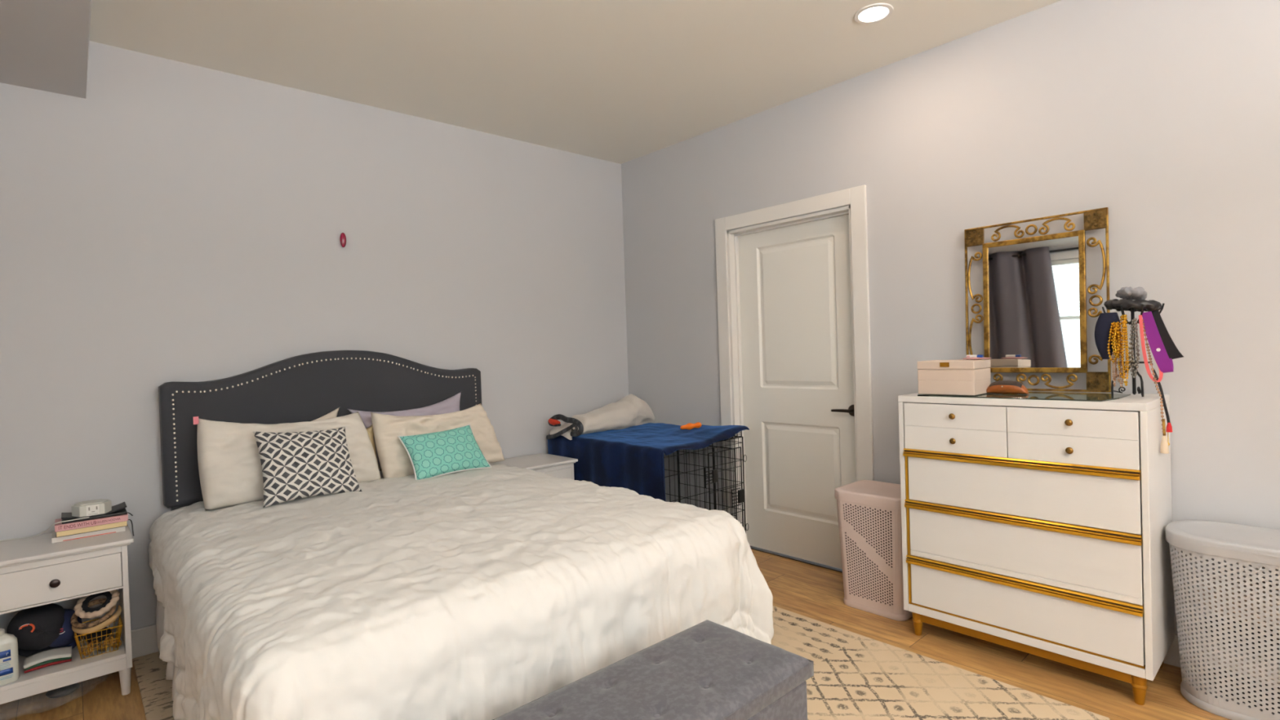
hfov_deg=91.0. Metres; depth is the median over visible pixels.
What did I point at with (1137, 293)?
scrunchie
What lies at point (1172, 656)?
baseboard
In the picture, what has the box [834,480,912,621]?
laundry hamper
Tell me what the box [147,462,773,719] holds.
comforter
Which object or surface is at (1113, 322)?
necklace
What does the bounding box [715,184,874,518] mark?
trim
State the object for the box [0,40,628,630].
wall
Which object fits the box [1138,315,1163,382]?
necklace
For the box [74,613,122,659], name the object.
wire basket
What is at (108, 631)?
pouch
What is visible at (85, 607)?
headband
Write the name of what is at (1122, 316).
necklace
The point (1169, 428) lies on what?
necklace
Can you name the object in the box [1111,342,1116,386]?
necklace
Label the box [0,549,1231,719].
floor
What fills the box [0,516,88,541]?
power cable
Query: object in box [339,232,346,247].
wall hook
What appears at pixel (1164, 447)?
necklace
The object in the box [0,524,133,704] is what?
nightstand
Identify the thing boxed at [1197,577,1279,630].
clothes
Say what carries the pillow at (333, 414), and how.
on the comforter at (481, 593)
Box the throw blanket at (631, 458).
[547,422,749,502]
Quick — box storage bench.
[493,619,813,719]
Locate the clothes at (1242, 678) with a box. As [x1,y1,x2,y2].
[1204,666,1279,713]
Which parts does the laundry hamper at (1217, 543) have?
lid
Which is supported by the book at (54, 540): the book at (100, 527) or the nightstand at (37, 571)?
the book at (100, 527)
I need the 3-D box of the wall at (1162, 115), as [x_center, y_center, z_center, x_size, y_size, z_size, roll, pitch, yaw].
[1.837,-0.164,2.752,0.140,2.706,5.600,-3,1,-42]
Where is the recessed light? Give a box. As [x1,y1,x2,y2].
[853,3,893,23]
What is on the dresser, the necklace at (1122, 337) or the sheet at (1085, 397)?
the sheet at (1085, 397)
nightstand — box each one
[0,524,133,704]
[493,453,577,479]
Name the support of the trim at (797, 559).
attached to the wall at (1162, 115)
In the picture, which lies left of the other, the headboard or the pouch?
the pouch
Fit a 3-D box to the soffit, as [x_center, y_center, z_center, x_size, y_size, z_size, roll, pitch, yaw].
[-1.489,-1.254,0.689,1.422,0.254,4.200,-3,1,-42]
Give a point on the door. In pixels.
(796, 326)
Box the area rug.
[133,605,1110,719]
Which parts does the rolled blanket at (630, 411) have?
dark trim, dark trim, dark trim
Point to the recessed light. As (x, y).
(876, 12)
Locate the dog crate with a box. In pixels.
[663,431,748,533]
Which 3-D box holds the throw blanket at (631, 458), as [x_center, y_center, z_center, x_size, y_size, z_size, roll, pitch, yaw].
[0.031,0.714,4.059,0.765,0.576,1.116,-3,1,-42]
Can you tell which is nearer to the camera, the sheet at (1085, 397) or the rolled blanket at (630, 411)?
the sheet at (1085, 397)
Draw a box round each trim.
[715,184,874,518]
[749,545,842,573]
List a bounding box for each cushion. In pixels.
[253,426,361,507]
[397,423,491,479]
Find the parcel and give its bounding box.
[45,682,79,697]
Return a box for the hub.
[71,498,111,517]
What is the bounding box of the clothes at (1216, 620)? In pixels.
[1200,614,1279,660]
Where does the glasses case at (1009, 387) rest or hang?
on the sheet at (1085, 397)
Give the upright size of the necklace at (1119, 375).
0.210 m
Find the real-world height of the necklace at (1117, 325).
0.130 m
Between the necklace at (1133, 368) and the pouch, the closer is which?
the necklace at (1133, 368)
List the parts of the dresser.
leg, knob, knob, drawer, drawer, drawer, drawer, knob, knob, drawer, leg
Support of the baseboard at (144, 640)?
attached to the wall at (172, 221)
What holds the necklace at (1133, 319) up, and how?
hanging from the stand
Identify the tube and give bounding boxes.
[966,354,983,357]
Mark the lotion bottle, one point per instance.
(9, 655)
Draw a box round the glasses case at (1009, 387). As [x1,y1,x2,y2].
[986,380,1028,394]
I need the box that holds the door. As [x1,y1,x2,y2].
[737,214,856,568]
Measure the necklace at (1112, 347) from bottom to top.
0.118 m
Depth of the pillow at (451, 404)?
3.47 m
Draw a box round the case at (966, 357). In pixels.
[962,357,991,359]
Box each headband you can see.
[70,598,115,629]
[71,604,121,634]
[74,589,119,618]
[81,591,111,612]
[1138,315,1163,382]
[1142,311,1173,373]
[1148,309,1183,359]
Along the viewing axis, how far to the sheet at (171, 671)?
2.63 m
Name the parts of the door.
handle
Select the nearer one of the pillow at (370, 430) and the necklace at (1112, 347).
the necklace at (1112, 347)
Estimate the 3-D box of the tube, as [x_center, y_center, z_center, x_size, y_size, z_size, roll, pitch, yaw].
[1.419,-0.015,2.667,0.014,0.014,0.064,-3,1,-42]
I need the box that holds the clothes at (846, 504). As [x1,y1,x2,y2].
[844,503,893,605]
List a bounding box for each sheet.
[155,600,178,700]
[917,391,1130,401]
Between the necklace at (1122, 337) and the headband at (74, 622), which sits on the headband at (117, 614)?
the headband at (74, 622)
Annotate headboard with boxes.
[158,350,481,511]
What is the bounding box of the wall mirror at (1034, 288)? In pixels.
[964,207,1111,392]
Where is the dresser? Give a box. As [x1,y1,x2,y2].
[897,391,1174,705]
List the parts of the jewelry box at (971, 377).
box lid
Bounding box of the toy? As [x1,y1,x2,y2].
[680,422,701,429]
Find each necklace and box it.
[1106,321,1118,363]
[1110,326,1118,351]
[1111,322,1120,358]
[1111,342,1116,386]
[1113,321,1120,356]
[1115,351,1122,382]
[1116,315,1127,378]
[1118,331,1124,387]
[1120,316,1128,368]
[1121,314,1128,386]
[1128,318,1139,377]
[1130,320,1139,373]
[1131,318,1138,366]
[1142,319,1168,453]
[1151,369,1172,445]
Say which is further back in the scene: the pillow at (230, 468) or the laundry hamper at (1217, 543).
the pillow at (230, 468)
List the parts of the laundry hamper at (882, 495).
lid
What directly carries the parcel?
in the plastic bag
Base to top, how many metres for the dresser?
1.055 m
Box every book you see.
[51,526,125,542]
[54,513,128,532]
[55,520,127,537]
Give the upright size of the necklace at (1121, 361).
0.191 m
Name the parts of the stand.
scroll leg, arm, scroll leg, arm, arm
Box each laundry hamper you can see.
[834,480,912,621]
[1164,520,1279,719]
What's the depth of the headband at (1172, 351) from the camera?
2.27 m
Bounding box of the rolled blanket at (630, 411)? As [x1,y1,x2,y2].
[546,394,654,439]
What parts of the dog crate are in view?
panel, door, door post, door, folded door panel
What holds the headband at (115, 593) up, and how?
on the headband at (74, 622)
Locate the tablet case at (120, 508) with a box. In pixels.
[61,501,127,524]
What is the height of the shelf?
0.016 m
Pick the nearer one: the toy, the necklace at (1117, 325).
the necklace at (1117, 325)
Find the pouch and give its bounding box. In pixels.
[84,626,111,643]
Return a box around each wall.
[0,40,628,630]
[621,0,1279,639]
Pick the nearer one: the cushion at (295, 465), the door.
the cushion at (295, 465)
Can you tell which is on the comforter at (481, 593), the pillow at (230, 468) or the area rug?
the pillow at (230, 468)
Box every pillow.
[193,411,381,511]
[311,407,339,421]
[347,391,461,469]
[365,424,382,471]
[370,403,504,478]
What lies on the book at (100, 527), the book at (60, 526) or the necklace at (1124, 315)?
the book at (60, 526)
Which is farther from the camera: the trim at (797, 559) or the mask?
the trim at (797, 559)
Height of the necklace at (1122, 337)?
0.204 m
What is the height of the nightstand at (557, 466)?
0.615 m
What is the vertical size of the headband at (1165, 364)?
0.224 m
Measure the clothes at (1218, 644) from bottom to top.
0.075 m
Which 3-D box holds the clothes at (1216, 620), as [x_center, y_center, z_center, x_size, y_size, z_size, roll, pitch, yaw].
[2.123,0.937,2.108,0.202,0.096,0.378,-3,1,-42]
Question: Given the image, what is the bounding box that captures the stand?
[1102,302,1164,396]
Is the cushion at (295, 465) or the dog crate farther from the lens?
the dog crate
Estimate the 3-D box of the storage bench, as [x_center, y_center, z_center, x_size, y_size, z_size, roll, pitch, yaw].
[-0.075,1.033,1.455,1.138,0.453,0.381,-3,1,-42]
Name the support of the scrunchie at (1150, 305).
on the stand
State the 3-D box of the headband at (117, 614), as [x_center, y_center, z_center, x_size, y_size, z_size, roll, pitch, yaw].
[-2.137,1.028,2.479,0.152,0.056,0.116,-3,1,-42]
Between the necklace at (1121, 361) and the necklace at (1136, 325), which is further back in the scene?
the necklace at (1121, 361)
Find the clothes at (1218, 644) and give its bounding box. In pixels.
[1201,643,1279,684]
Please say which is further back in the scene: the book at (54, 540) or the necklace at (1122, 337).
the book at (54, 540)
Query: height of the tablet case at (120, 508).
0.032 m
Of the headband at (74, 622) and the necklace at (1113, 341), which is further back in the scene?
the headband at (74, 622)
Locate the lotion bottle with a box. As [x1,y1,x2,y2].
[0,628,19,685]
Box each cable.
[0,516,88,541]
[128,519,133,536]
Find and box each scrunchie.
[1103,298,1162,311]
[1115,286,1146,300]
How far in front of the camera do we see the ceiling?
2.93 m
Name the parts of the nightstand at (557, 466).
rail, drawer, panel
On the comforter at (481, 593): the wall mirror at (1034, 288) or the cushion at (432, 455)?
the cushion at (432, 455)
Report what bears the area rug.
on the floor
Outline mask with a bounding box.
[1094,312,1120,359]
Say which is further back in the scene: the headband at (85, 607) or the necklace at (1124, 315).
the headband at (85, 607)
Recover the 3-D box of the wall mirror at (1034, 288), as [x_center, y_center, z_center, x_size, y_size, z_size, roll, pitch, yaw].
[1.696,-0.238,2.720,0.036,0.742,0.545,-3,1,-42]
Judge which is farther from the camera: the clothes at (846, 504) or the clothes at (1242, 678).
the clothes at (846, 504)
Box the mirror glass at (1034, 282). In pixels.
[987,235,1080,367]
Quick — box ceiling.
[89,0,1061,164]
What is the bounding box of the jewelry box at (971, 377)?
[917,359,991,395]
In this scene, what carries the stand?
on the dresser
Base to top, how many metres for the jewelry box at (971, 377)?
0.142 m
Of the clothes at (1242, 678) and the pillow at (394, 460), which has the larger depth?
the pillow at (394, 460)
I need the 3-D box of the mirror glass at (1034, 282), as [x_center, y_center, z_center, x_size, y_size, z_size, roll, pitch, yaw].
[1.697,-0.238,2.721,0.020,0.566,0.369,-3,1,-42]
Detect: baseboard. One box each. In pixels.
[130,624,158,658]
[1164,633,1213,667]
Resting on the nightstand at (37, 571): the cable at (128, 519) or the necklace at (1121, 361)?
the cable at (128, 519)
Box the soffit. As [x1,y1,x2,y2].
[0,0,92,98]
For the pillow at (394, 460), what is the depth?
3.27 m
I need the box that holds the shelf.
[0,626,125,691]

